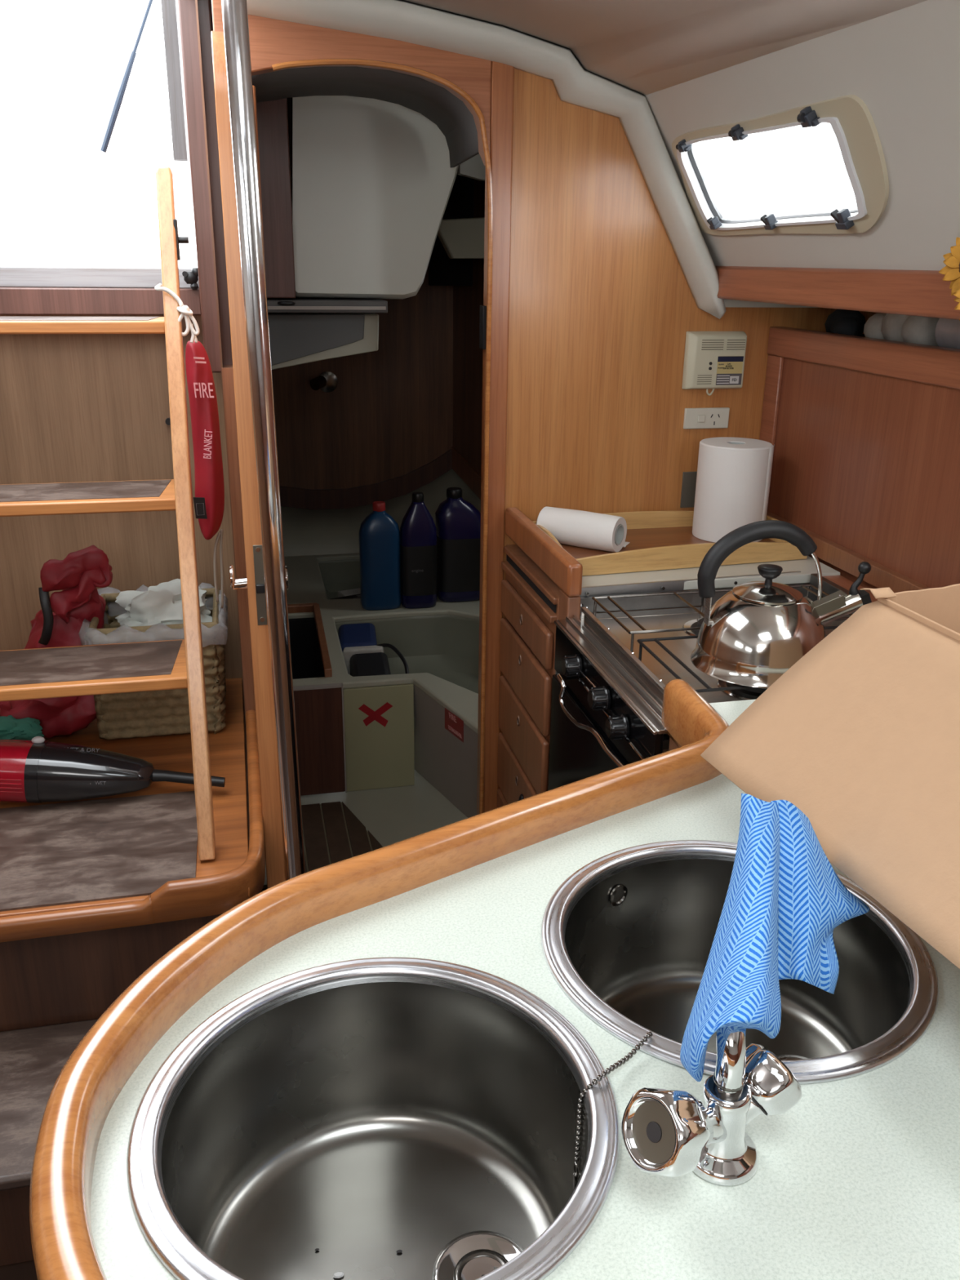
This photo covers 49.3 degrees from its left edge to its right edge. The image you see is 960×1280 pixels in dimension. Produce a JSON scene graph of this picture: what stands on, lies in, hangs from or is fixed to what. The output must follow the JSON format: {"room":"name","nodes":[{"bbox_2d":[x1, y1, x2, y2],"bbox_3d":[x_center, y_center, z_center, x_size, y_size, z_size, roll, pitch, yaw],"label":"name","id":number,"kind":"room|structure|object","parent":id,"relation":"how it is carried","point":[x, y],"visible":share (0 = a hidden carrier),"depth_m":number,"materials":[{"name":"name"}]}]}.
{"room":"ship interior","nodes":[
{"label":"ship interior","id":0,"kind":"room"},
{"bbox_2d":[0,315,243,683],"bbox_3d":[-1.399,-0.267,2.471,1.590,0.975,0.020,-4,20,-12],"label":"wall","id":1,"kind":"structure","parent":0,"point":[74,407],"depth_m":2.51,"materials":[{"name":"brown wood"}]},
{"bbox_2d":[165,417,170,425],"bbox_3d":[-0.747,-0.525,2.514,0.016,0.016,0.017,-4,20,-12],"label":"stud","id":2,"kind":"object","parent":1,"relation":"attached to","point":[167,420],"visible":0.66,"depth_m":2.51,"materials":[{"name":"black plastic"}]},
{"bbox_2d":[210,0,213,30],"bbox_3d":[-0.300,-1.640,3.052,1.015,0.015,2.135,-4,20,-12],"label":"ceiling","id":3,"kind":"structure","parent":0,"point":[211,0],"depth_m":2.25,"materials":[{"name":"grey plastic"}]},
{"bbox_2d":[286,95,458,298],"bbox_3d":[-0.324,-1.285,2.890,0.448,0.632,0.700,-4,20,-12],"label":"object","id":4,"kind":"structure","parent":3,"relation":"hanging from","point":[372,180],"depth_m":2.59,"materials":[{"name":"white plastic"}]},
{"bbox_2d":[457,153,485,181],"bbox_3d":[0.025,-1.552,3.226,0.205,0.274,0.040,-4,20,-12],"label":"liner","id":5,"kind":"object","parent":3,"relation":"hanging from","point":[473,167],"visible":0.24,"depth_m":3.23,"materials":[{"name":"grey plastic"}]},
{"bbox_2d":[195,0,255,717],"bbox_3d":[-0.576,-0.369,2.470,0.028,2.012,0.335,-4,20,-12],"label":"wall","id":6,"kind":"structure","parent":0,"point":[227,370],"depth_m":2.31,"materials":[{"name":"brown wood"}]},
{"bbox_2d":[160,0,187,161],"bbox_3d":[-0.667,-1.390,2.256,0.039,0.650,0.040,-4,20,-12],"label":"trim","id":7,"kind":"structure","parent":6,"relation":"attached to","point":[168,7],"depth_m":2.29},
{"bbox_2d":[175,0,193,206],"bbox_3d":[-0.611,-1.213,2.138,0.004,0.600,0.120,-4,20,-12],"label":"trim","id":8,"kind":"structure","parent":6,"relation":"attached to","point":[176,1],"depth_m":2.12,"materials":[{"name":"white"}]},
{"bbox_2d":[177,0,232,373],"bbox_3d":[-0.583,-1.020,2.226,0.062,0.862,0.180,-4,20,-12],"label":"trim","id":9,"kind":"structure","parent":6,"relation":"attached to","point":[187,8],"depth_m":2.16,"materials":[{"name":"brown wood"}]},
{"bbox_2d":[210,31,288,888],"bbox_3d":[-0.441,-0.150,2.075,0.103,1.811,0.455,-4,20,-12],"label":"door","id":10,"kind":"structure","parent":6,"relation":"in","point":[272,812],"depth_m":1.82,"materials":[{"name":"brown wood"}]},
{"bbox_2d":[252,84,266,279],"bbox_3d":[-0.482,-0.211,2.333,0.072,1.827,0.050,-4,20,-12],"label":"trim","id":11,"kind":"structure","parent":6,"relation":"attached to","point":[254,86],"depth_m":2.04,"materials":[{"name":"brown wood"}]},
{"bbox_2d":[0,738,467,1279],"bbox_3d":[-0.335,0.947,1.830,3.240,0.039,6.100,-4,20,-12],"label":"floor","id":12,"kind":"structure","parent":0,"point":[393,815],"depth_m":3.02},
{"bbox_2d":[0,1018,97,1266],"bbox_3d":[-1.126,0.874,1.675,1.000,0.218,0.345,-4,20,-12],"label":"step","id":13,"kind":"structure","parent":12,"relation":"on","point":[32,1060],"depth_m":1.70,"materials":[{"name":"brown wood"}]},
{"bbox_2d":[0,677,265,1031],"bbox_3d":[-1.120,0.516,2.244,1.297,0.502,1.041,-4,20,-12],"label":"step","id":14,"kind":"structure","parent":12,"relation":"on","point":[94,892],"depth_m":1.89,"materials":[{"name":"brown wood"}]},
{"bbox_2d":[0,715,44,740],"bbox_3d":[-1.040,0.200,2.315,0.139,0.064,0.096,-8,22,-22],"label":"rag","id":15,"kind":"object","parent":14,"relation":"on","point":[11,728],"visible":0.8,"depth_m":2.30,"materials":[{"name":"teal fabric"}]},
{"bbox_2d":[0,545,112,738],"bbox_3d":[-0.966,0.001,2.378,0.286,0.446,0.175,-4,20,-12],"label":"bag","id":16,"kind":"object","parent":14,"relation":"on","point":[78,575],"visible":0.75,"depth_m":2.34,"materials":[{"name":"red plastic"}]},
{"bbox_2d":[0,166,215,860],"bbox_3d":[-0.813,-0.259,1.990,0.574,1.197,0.702,-4,20,-12],"label":"ladder","id":17,"kind":"object","parent":14,"relation":"on","point":[33,673],"visible":0.99,"depth_m":2.05,"materials":[{"name":"brown wood"}]},
{"bbox_2d":[154,283,199,342],"bbox_3d":[-0.556,-0.601,1.928,0.074,0.102,0.079,-4,20,-12],"label":"cord","id":18,"kind":"object","parent":17,"relation":"attached to","point":[184,310],"visible":1,"depth_m":1.90,"materials":[{"name":"white fabric"}]},
{"bbox_2d":[185,324,224,608],"bbox_3d":[-0.557,-0.342,2.141,0.063,0.587,0.080,-4,20,-12],"label":"bag","id":19,"kind":"object","parent":17,"relation":"hanging from","point":[209,499],"visible":0.98,"depth_m":2.11,"materials":[{"name":"red fabric"}]},
{"bbox_2d":[193,356,206,363],"bbox_3d":[-0.546,-0.545,2.041,0.024,0.013,0.003,-10,23,-28],"label":"print","id":20,"kind":"object","parent":19,"relation":"attached to","point":[196,359],"depth_m":2.04,"materials":[{"name":"white paint"}]},
{"bbox_2d":[0,736,225,803],"bbox_3d":[-0.829,0.261,2.130,0.604,0.127,0.131,-2,20,-7],"label":"vacuum","id":21,"kind":"object","parent":14,"relation":"on","point":[37,770],"visible":0.99,"depth_m":2.09,"materials":[{"name":"red"}]},
{"bbox_2d":[84,587,226,740],"bbox_3d":[-0.758,0.046,2.497,0.322,0.289,0.317,-4,20,-12],"label":"wicker basket","id":22,"kind":"object","parent":14,"relation":"on","point":[127,715],"visible":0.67,"depth_m":2.39,"materials":[{"name":"wicker"}]},
{"bbox_2d":[115,578,212,626],"bbox_3d":[-0.730,-0.062,2.439,0.234,0.148,0.201,-4,20,-12],"label":"cloth","id":23,"kind":"object","parent":22,"relation":"in","point":[162,604],"visible":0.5,"depth_m":2.38,"materials":[{"name":"white fabric"}]},
{"bbox_2d":[221,0,306,879],"bbox_3d":[-0.315,-0.059,1.672,0.080,1.996,0.070,-4,20,-12],"label":"pole","id":24,"kind":"object","parent":12,"relation":"on","point":[234,12],"visible":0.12,"depth_m":1.55,"materials":[{"name":"metal"}]},
{"bbox_2d":[301,801,382,872],"bbox_3d":[-0.395,0.537,2.881,0.280,0.008,0.368,-4,20,-12],"label":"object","id":25,"kind":"structure","parent":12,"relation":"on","point":[332,833],"depth_m":2.87,"materials":[{"name":"brown wood"}]},
{"bbox_2d":[343,684,414,791],"bbox_3d":[-0.298,0.288,3.098,0.206,0.330,0.020,-4,20,-12],"label":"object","id":26,"kind":"structure","parent":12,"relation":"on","point":[377,756],"depth_m":3.09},
{"bbox_2d":[293,682,346,795],"bbox_3d":[-0.473,0.293,3.042,0.158,0.343,0.022,-4,20,-12],"label":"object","id":27,"kind":"structure","parent":26,"relation":"attached to","point":[319,713],"depth_m":3.03,"materials":[{"name":"brown wood"}]},
{"bbox_2d":[358,702,392,727],"bbox_3d":[-0.304,0.221,3.060,0.102,0.080,0.001,-4,20,-12],"label":"cross","id":28,"kind":"object","parent":26,"relation":"attached to","point":[373,715],"visible":1,"depth_m":3.06,"materials":[{"name":"red paint"}]},
{"bbox_2d":[413,684,477,817],"bbox_3d":[-0.070,0.342,2.959,0.067,0.330,0.596,-10,23,-28],"label":"panel","id":29,"kind":"object","parent":12,"relation":"on","point":[449,764],"visible":0.56,"depth_m":3.00,"materials":[{"name":"white plastic"}]},
{"bbox_2d":[444,707,463,742],"bbox_3d":[-0.071,0.232,2.865,0.013,0.078,0.132,-10,23,-27],"label":"sticker","id":30,"kind":"object","parent":29,"relation":"attached to","point":[454,724],"visible":1,"depth_m":2.86,"materials":[{"name":"red"}]},
{"bbox_2d":[497,507,705,808],"bbox_3d":[0.249,0.232,2.374,0.340,0.986,0.491,-4,20,-12],"label":"base cabinet","id":31,"kind":"object","parent":12,"relation":"on","point":[542,584],"visible":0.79,"depth_m":2.25,"materials":[{"name":"brown wood"}]},
{"bbox_2d":[579,555,839,596],"bbox_3d":[0.413,-0.180,2.289,0.593,0.022,0.438,-4,20,-12],"label":"countertop","id":32,"kind":"structure","parent":31,"relation":"on","point":[794,571],"depth_m":2.12,"materials":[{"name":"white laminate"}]},
{"bbox_2d":[532,511,807,576],"bbox_3d":[0.406,-0.227,2.305,0.553,0.056,0.341,-4,20,-12],"label":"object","id":33,"kind":"object","parent":32,"relation":"on","point":[658,540],"visible":0.41,"depth_m":2.22,"materials":[{"name":"brown wood"}]},
{"bbox_2d":[536,506,630,552],"bbox_3d":[0.226,-0.246,2.297,0.186,0.079,0.102,13,23,29],"label":"paper roll","id":34,"kind":"object","parent":33,"relation":"on","point":[579,528],"visible":0.92,"depth_m":2.25,"materials":[{"name":"white paper"}]},
{"bbox_2d":[692,436,774,542],"bbox_3d":[0.570,-0.340,2.369,0.160,0.212,0.160,-4,20,-12],"label":"paper towel roll","id":35,"kind":"object","parent":33,"relation":"on","point":[733,477],"visible":0.8,"depth_m":2.31,"materials":[{"name":"white paper"}]},
{"bbox_2d":[668,737,679,751],"bbox_3d":[0.347,0.742,1.125,1.367,0.882,1.148,-4,20,-12],"label":"base cabinet","id":36,"kind":"object","parent":12,"relation":"on","point":[673,745],"visible":0.02,"depth_m":1.50,"materials":[{"name":"brown wood"}]},
{"bbox_2d":[29,679,959,1279],"bbox_3d":[0.347,0.289,0.961,1.379,0.080,1.171,-4,20,-12],"label":"countertop","id":37,"kind":"structure","parent":36,"relation":"on","point":[860,1179],"depth_m":0.81,"materials":[{"name":"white laminate"}]},
{"bbox_2d":[126,957,619,1279],"bbox_3d":[-0.077,0.426,0.810,0.358,0.172,0.358,-4,20,-12],"label":"sink","id":38,"kind":"object","parent":37,"relation":"in","point":[362,1112],"visible":0.99,"depth_m":0.90,"materials":[{"name":"metal"}]},
{"bbox_2d":[333,1271,344,1278],"bbox_3d":[-0.113,0.506,0.834,0.009,0.002,0.006,-4,20,-12],"label":"crumb","id":39,"kind":"object","parent":38,"relation":"in","point":[339,1274],"visible":1,"depth_m":0.83,"materials":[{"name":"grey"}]},
{"bbox_2d":[621,1026,802,1186],"bbox_3d":[0.203,0.290,0.786,0.100,0.121,0.301,12,23,28],"label":"mixer tap","id":40,"kind":"object","parent":37,"relation":"on","point":[672,1134],"visible":0.84,"depth_m":0.71,"materials":[{"name":"silver metal"}]},
{"bbox_2d":[680,793,870,1081],"bbox_3d":[0.217,0.232,0.825,0.108,0.144,0.304,14,24,32],"label":"cloth","id":41,"kind":"object","parent":40,"relation":"on","point":[784,902],"visible":1,"depth_m":0.84,"materials":[{"name":"blue fabric"}]},
{"bbox_2d":[541,840,938,1084],"bbox_3d":[0.235,0.358,1.008,0.358,0.172,0.358,-4,20,-12],"label":"sink","id":42,"kind":"object","parent":37,"relation":"in","point":[628,937],"visible":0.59,"depth_m":1.09,"materials":[{"name":"metal"}]},
{"bbox_2d":[573,1031,652,1191],"bbox_3d":[0.108,0.377,0.838,0.090,0.106,0.010,-17,26,-39],"label":"chain","id":43,"kind":"object","parent":42,"relation":"attached to","point":[649,1034],"visible":1,"depth_m":0.81,"materials":[{"name":"silver metal"}]},
{"bbox_2d":[700,583,959,968],"bbox_3d":[0.604,0.135,1.003,0.655,0.261,0.620,-4,20,-12],"label":"cardboard box","id":44,"kind":"object","parent":37,"relation":"on","point":[860,734],"visible":0.96,"depth_m":1.00,"materials":[{"name":"beige cardboard"}]},
{"bbox_2d":[547,573,855,791],"bbox_3d":[0.458,0.321,1.875,0.619,0.685,0.688,-4,20,-12],"label":"gas stove","id":45,"kind":"object","parent":36,"relation":"attached to","point":[613,670],"visible":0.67,"depth_m":1.83,"materials":[{"name":"metal"}]},
{"bbox_2d":[690,520,871,688],"bbox_3d":[0.462,-0.068,1.615,0.254,0.234,0.216,11,22,26],"label":"kettle","id":46,"kind":"object","parent":45,"relation":"on","point":[753,634],"visible":0.96,"depth_m":1.58,"materials":[{"name":"metal"}]},
{"bbox_2d":[271,265,453,489],"bbox_3d":[-0.576,-1.286,4.266,0.944,1.518,0.030,-4,20,-12],"label":"wall","id":47,"kind":"structure","parent":0,"point":[388,415],"depth_m":4.38,"materials":[{"name":"brown wood"}]},
{"bbox_2d":[310,371,337,392],"bbox_3d":[-0.646,-1.050,4.277,0.070,0.084,0.144,10,22,23],"label":"door knob","id":48,"kind":"object","parent":47,"relation":"attached to","point":[327,382],"visible":1,"depth_m":4.30,"materials":[{"name":"silver metal"}]},
{"bbox_2d":[280,448,452,509],"bbox_3d":[-0.534,-0.685,4.474,0.851,0.247,0.012,-4,20,-12],"label":"trim","id":49,"kind":"structure","parent":47,"relation":"attached to","point":[293,497],"depth_m":4.50,"materials":[{"name":"brown wood"}]},
{"bbox_2d":[452,178,484,475],"bbox_3d":[0.085,-1.120,3.841,0.044,1.522,1.160,-6,21,-18],"label":"wall","id":50,"kind":"structure","parent":0,"point":[467,300],"depth_m":4.21,"materials":[{"name":"brown wood"}]},
{"bbox_2d":[428,174,473,285],"bbox_3d":[0.025,-1.661,4.005,0.446,0.580,0.040,-4,20,-12],"label":"dark recess","id":51,"kind":"object","parent":50,"relation":"attached to","point":[443,270],"visible":0.14,"depth_m":4.01,"materials":[{"name":"black"}]},
{"bbox_2d":[451,446,481,499],"bbox_3d":[-0.037,-0.670,4.305,0.010,0.157,0.553,-6,21,-17],"label":"trim","id":52,"kind":"structure","parent":50,"relation":"attached to","point":[460,465],"depth_m":4.34,"materials":[{"name":"brown wood"}]},
{"bbox_2d":[402,0,927,95],"bbox_3d":[0.383,-0.492,0.239,0.862,0.245,3.840,-4,20,-12],"label":"ceiling","id":53,"kind":"structure","parent":0,"point":[645,47],"depth_m":1.76,"materials":[{"name":"plastic"}]},
{"bbox_2d":[498,68,882,788],"bbox_3d":[0.558,-0.336,2.523,1.042,1.958,0.060,-4,20,-12],"label":"wall","id":54,"kind":"structure","parent":0,"point":[602,305],"depth_m":2.34,"materials":[{"name":"brown wood"}]},
{"bbox_2d":[211,0,491,165],"bbox_3d":[-0.244,-1.109,2.060,0.536,0.305,0.050,-4,20,-12],"label":"trim","id":55,"kind":"structure","parent":54,"relation":"attached to","point":[272,41],"depth_m":2.02,"materials":[{"name":"brown wood"}]},
{"bbox_2d":[252,66,479,167],"bbox_3d":[-0.262,-1.144,2.293,0.500,0.159,0.396,-4,20,-12],"label":"trim","id":56,"kind":"structure","parent":54,"relation":"attached to","point":[450,113],"depth_m":2.27,"materials":[{"name":"grey plastic"}]},
{"bbox_2d":[271,58,493,813],"bbox_3d":[-0.195,-0.254,2.355,0.439,1.860,0.011,-4,20,-12],"label":"trim","id":57,"kind":"structure","parent":54,"relation":"attached to","point":[294,64],"depth_m":2.23,"materials":[{"name":"brown wood"}]},
{"bbox_2d":[479,305,486,349],"bbox_3d":[0.006,-0.681,2.282,0.008,0.090,0.034,-4,20,-12],"label":"striker","id":58,"kind":"object","parent":54,"relation":"attached to","point":[482,324],"visible":1,"depth_m":2.27,"materials":[{"name":"black plastic"}]},
{"bbox_2d":[246,0,726,319],"bbox_3d":[0.032,-0.967,2.115,1.041,0.607,0.089,-4,20,-12],"label":"trim","id":59,"kind":"structure","parent":54,"relation":"attached to","point":[396,20],"depth_m":2.06,"materials":[{"name":"white plastic"}]},
{"bbox_2d":[476,61,514,814],"bbox_3d":[0.030,-0.301,2.423,0.048,1.948,0.050,-4,20,-12],"label":"trim","id":60,"kind":"structure","parent":54,"relation":"attached to","point":[502,85],"depth_m":2.32,"materials":[{"name":"brown wood"}]},
{"bbox_2d":[680,471,697,507],"bbox_3d":[0.519,-0.360,2.502,0.078,0.086,0.005,-4,20,-12],"label":"plate","id":61,"kind":"object","parent":54,"relation":"attached to","point":[687,495],"visible":0.44,"depth_m":2.50,"materials":[{"name":"grey metal"}]},
{"bbox_2d":[683,407,729,429],"bbox_3d":[0.529,-0.517,2.443,0.110,0.047,0.012,-4,20,-12],"label":"power socket","id":62,"kind":"object","parent":54,"relation":"attached to","point":[710,417],"visible":1,"depth_m":2.44,"materials":[{"name":"beige plastic"}]},
{"bbox_2d":[681,331,746,395],"bbox_3d":[0.537,-0.631,2.392,0.142,0.142,0.030,-4,20,-12],"label":"gas detector","id":63,"kind":"object","parent":54,"relation":"attached to","point":[713,360],"visible":1,"depth_m":2.38,"materials":[{"name":"beige plastic"}]},
{"bbox_2d":[645,0,959,270],"bbox_3d":[0.851,-0.331,0.474,0.228,0.340,3.955,-4,20,-12],"label":"wall","id":64,"kind":"structure","parent":0,"point":[904,64],"depth_m":1.52,"materials":[{"name":"plastic"}]},
{"bbox_2d":[671,94,888,235],"bbox_3d":[0.510,-0.822,1.857,0.151,0.194,0.737,-4,20,-12],"label":"window","id":65,"kind":"structure","parent":64,"relation":"in","point":[851,122],"depth_m":1.71,"materials":[{"name":"beige plastic"}]},
{"bbox_2d":[715,266,959,319],"bbox_3d":[0.761,-0.414,1.285,0.020,0.067,2.296,-4,20,-12],"label":"shelf","id":66,"kind":"object","parent":64,"relation":"attached to","point":[922,293],"visible":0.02,"depth_m":1.79,"materials":[{"name":"red wood"}]},
{"bbox_3d":[0.765,-0.429,1.409,0.159,0.142,0.120,-4,20,-12],"label":"flower stalk","id":67,"kind":"object","parent":66,"relation":"attached to","visible":0},
{"bbox_2d":[938,236,959,295],"bbox_3d":[0.671,-0.508,1.417,0.093,0.085,0.024,16,25,36],"label":"sunflower","id":68,"kind":"object","parent":67,"relation":"attached to","point":[951,272],"visible":0.98,"depth_m":1.43,"materials":[{"name":"yellow plant"}]},
{"bbox_2d":[952,281,959,320],"bbox_3d":[0.670,-0.452,1.366,0.103,0.102,0.019,19,27,41],"label":"sunflower","id":69,"kind":"object","parent":67,"relation":"attached to","point":[957,293],"visible":1,"depth_m":1.40,"materials":[{"name":"yellow plant"}]},
{"bbox_2d":[767,357,959,599],"bbox_3d":[1.112,0.594,0.857,0.025,1.365,3.920,-4,20,-12],"label":"wall","id":70,"kind":"structure","parent":0,"point":[867,464],"depth_m":2.07,"materials":[{"name":"red wood"}]},
{"bbox_2d":[805,575,877,602],"bbox_3d":[0.777,-0.030,1.923,0.056,0.028,0.600,-4,20,-12],"label":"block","id":71,"kind":"object","parent":70,"relation":"attached to","point":[842,581],"visible":0.11,"depth_m":2.12,"materials":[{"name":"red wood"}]},
{"bbox_2d":[766,511,931,592],"bbox_3d":[0.774,-0.139,2.090,0.021,0.040,1.019,-4,20,-12],"label":"trim","id":72,"kind":"structure","parent":70,"relation":"attached to","point":[842,557],"depth_m":2.11,"materials":[{"name":"brown wood"}]},
{"bbox_2d":[759,326,959,509],"bbox_3d":[1.112,0.155,0.695,0.037,0.462,3.919,-4,20,-12],"label":"trim","id":73,"kind":"structure","parent":70,"relation":"attached to","point":[938,366],"depth_m":2.10,"materials":[{"name":"red wood"}]},
{"bbox_3d":[-0.835,-0.723,3.444,0.020,2.020,1.800,-4,20,-12],"label":"wall","id":74,"kind":"structure","parent":0,"visible":0},
{"bbox_2d":[287,602,332,677],"bbox_3d":[-0.583,-0.005,3.316,0.195,0.028,0.632,-4,20,-12],"label":"trim","id":75,"kind":"structure","parent":74,"relation":"attached to","point":[314,607],"depth_m":3.38,"materials":[{"name":"brown wood"}]},
{"bbox_2d":[266,296,387,312],"bbox_3d":[-0.467,-0.885,2.756,0.406,0.029,0.352,-4,20,-12],"label":"shelf","id":76,"kind":"object","parent":74,"relation":"attached to","point":[297,304],"visible":0.67,"depth_m":2.62,"materials":[{"name":"grey plastic"}]},
{"bbox_2d":[212,30,295,297],"bbox_3d":[-0.544,-1.121,2.501,0.178,0.578,0.023,-4,20,-12],"label":"panel","id":77,"kind":"object","parent":76,"relation":"on","point":[272,116],"visible":0.24,"depth_m":2.52,"materials":[{"name":"brown wood"}]},
{"bbox_2d":[267,312,378,369],"bbox_3d":[-0.444,-0.804,2.825,0.333,0.149,0.131,-4,20,-12],"label":"upper cabinet","id":78,"kind":"object","parent":76,"relation":"attached to","point":[295,338],"visible":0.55,"depth_m":2.76,"materials":[{"name":"grey"}]},
{"bbox_2d":[280,468,480,556],"bbox_3d":[-0.377,-0.498,4.288,1.240,0.308,0.559,-4,20,-12],"label":"trim","id":79,"kind":"structure","parent":74,"relation":"attached to","point":[305,532],"depth_m":4.43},
{"bbox_2d":[284,553,479,733],"bbox_3d":[-0.165,-0.054,3.534,1.220,0.022,1.861,-4,20,-12],"label":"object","id":80,"kind":"object","parent":74,"relation":"attached to","point":[305,582],"visible":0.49,"depth_m":3.58,"materials":[{"name":"white plastic"}]},
{"bbox_2d":[288,617,324,679],"bbox_3d":[-0.585,0.156,3.363,0.176,0.298,0.597,-4,20,-12],"label":"well","id":81,"kind":"object","parent":80,"relation":"attached to","point":[306,659],"visible":0.1,"depth_m":3.62,"materials":[{"name":"black"}]},
{"bbox_2d":[318,559,437,599],"bbox_3d":[-0.371,-0.182,4.066,0.484,0.138,0.621,-4,20,-12],"label":"well","id":82,"kind":"object","parent":80,"relation":"attached to","point":[337,575],"visible":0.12,"depth_m":4.30,"materials":[{"name":"grey plastic"}]},
{"bbox_2d":[330,587,360,599],"bbox_3d":[-0.407,-0.141,3.875,0.355,0.082,0.250,-11,23,-29],"label":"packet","id":83,"kind":"object","parent":82,"relation":"in","point":[354,593],"visible":0.21,"depth_m":3.90,"materials":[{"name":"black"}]},
{"bbox_2d":[359,501,401,610],"bbox_3d":[-0.344,-0.291,3.600,0.140,0.371,0.084,-4,20,-12],"label":"bottle","id":84,"kind":"object","parent":80,"relation":"on","point":[380,540],"visible":1,"depth_m":3.57,"materials":[{"name":"blue plastic"}]},
{"bbox_2d":[334,614,479,732],"bbox_3d":[-0.087,0.149,3.256,0.662,0.198,0.909,-4,20,-12],"label":"well","id":85,"kind":"object","parent":80,"relation":"attached to","point":[446,647],"visible":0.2,"depth_m":3.64,"materials":[{"name":"white plastic"}]},
{"bbox_2d":[337,622,408,676],"bbox_3d":[-0.348,0.091,3.352,0.197,0.166,0.480,-4,20,-12],"label":"bag","id":86,"kind":"object","parent":85,"relation":"in","point":[362,655],"visible":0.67,"depth_m":3.31,"materials":[{"name":"blue fabric"}]},
{"bbox_2d":[400,492,437,608],"bbox_3d":[-0.213,-0.309,3.612,0.128,0.400,0.081,-4,20,-12],"label":"bottle","id":87,"kind":"object","parent":80,"relation":"on","point":[418,533],"visible":1,"depth_m":3.59,"materials":[{"name":"blue"}]},
{"bbox_2d":[435,487,480,602],"bbox_3d":[-0.066,-0.339,3.704,0.182,0.399,0.108,-4,20,-12],"label":"bottle","id":88,"kind":"object","parent":80,"relation":"on","point":[458,522],"visible":0.8,"depth_m":3.66,"materials":[{"name":"blue"}]},
{"bbox_3d":[0.317,-0.739,3.532,0.295,2.020,2.135,-4,20,-12],"label":"wall","id":89,"kind":"structure","parent":0,"visible":0},
{"bbox_2d":[437,217,484,258],"bbox_3d":[-0.025,-1.371,3.564,0.280,0.138,0.060,-4,20,-12],"label":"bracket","id":90,"kind":"object","parent":89,"relation":"attached to","point":[460,238],"visible":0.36,"depth_m":3.53,"materials":[{"name":"grey plastic"}]},
{"bbox_3d":[-1.762,-0.978,2.111,0.820,0.628,0.100,-4,20,-12],"label":"wall","id":91,"kind":"structure","parent":0,"visible":0},
{"bbox_2d":[0,266,199,288],"bbox_3d":[-1.003,-0.810,2.334,0.734,0.043,0.100,-4,20,-12],"label":"trim","id":92,"kind":"structure","parent":91,"relation":"attached to","point":[10,276],"depth_m":2.31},
{"bbox_2d":[0,287,201,315],"bbox_3d":[-0.991,-0.744,2.298,0.734,0.056,0.055,-4,20,-12],"label":"trim","id":93,"kind":"structure","parent":91,"relation":"attached to","point":[13,300],"depth_m":2.30,"materials":[{"name":"brown wood"}]},
{"bbox_2d":[182,267,198,289],"bbox_3d":[-0.639,-0.802,2.325,0.040,0.045,0.022,-4,20,-12],"label":"latch","id":94,"kind":"object","parent":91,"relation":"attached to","point":[191,277],"depth_m":2.32,"materials":[{"name":"black plastic"}]},
{"bbox_3d":[1.236,-0.167,0.608,0.550,0.270,3.920,-4,20,-12],"label":"wall","id":95,"kind":"structure","parent":0,"visible":0},
{"bbox_3d":[1.318,-0.053,0.669,0.380,0.015,3.920,-4,20,-12],"label":"liner","id":96,"kind":"object","parent":95,"relation":"attached to","visible":0},
{"bbox_2d":[824,309,865,336],"bbox_3d":[0.796,-0.689,2.287,0.082,0.062,0.204,3,20,5],"label":"bundle","id":97,"kind":"object","parent":96,"relation":"on","point":[851,322],"visible":0.69,"depth_m":2.23,"materials":[{"name":"black"}]},
{"bbox_2d":[863,313,939,346],"bbox_3d":[0.850,-0.624,2.080,0.096,0.082,0.226,-4,20,-12],"label":"bundle","id":98,"kind":"object","parent":96,"relation":"on","point":[890,326],"visible":0.6,"depth_m":2.04,"materials":[{"name":"white fabric"}]},
{"bbox_2d":[934,318,959,349],"bbox_3d":[0.981,-0.429,1.542,0.086,0.086,0.880,-4,20,-12],"label":"roll","id":99,"kind":"object","parent":96,"relation":"on","point":[947,335],"visible":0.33,"depth_m":1.91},
{"label":"outside","id":100,"kind":"structure","parent":0,"visible":0},
{"bbox_2d":[100,0,152,152],"bbox_3d":[-1.001,-1.738,3.053,0.264,0.586,0.019,-4,20,-12],"label":"rod","id":101,"kind":"object","parent":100,"point":[117,105],"visible":1,"depth_m":3.08,"materials":[{"name":"blue"}]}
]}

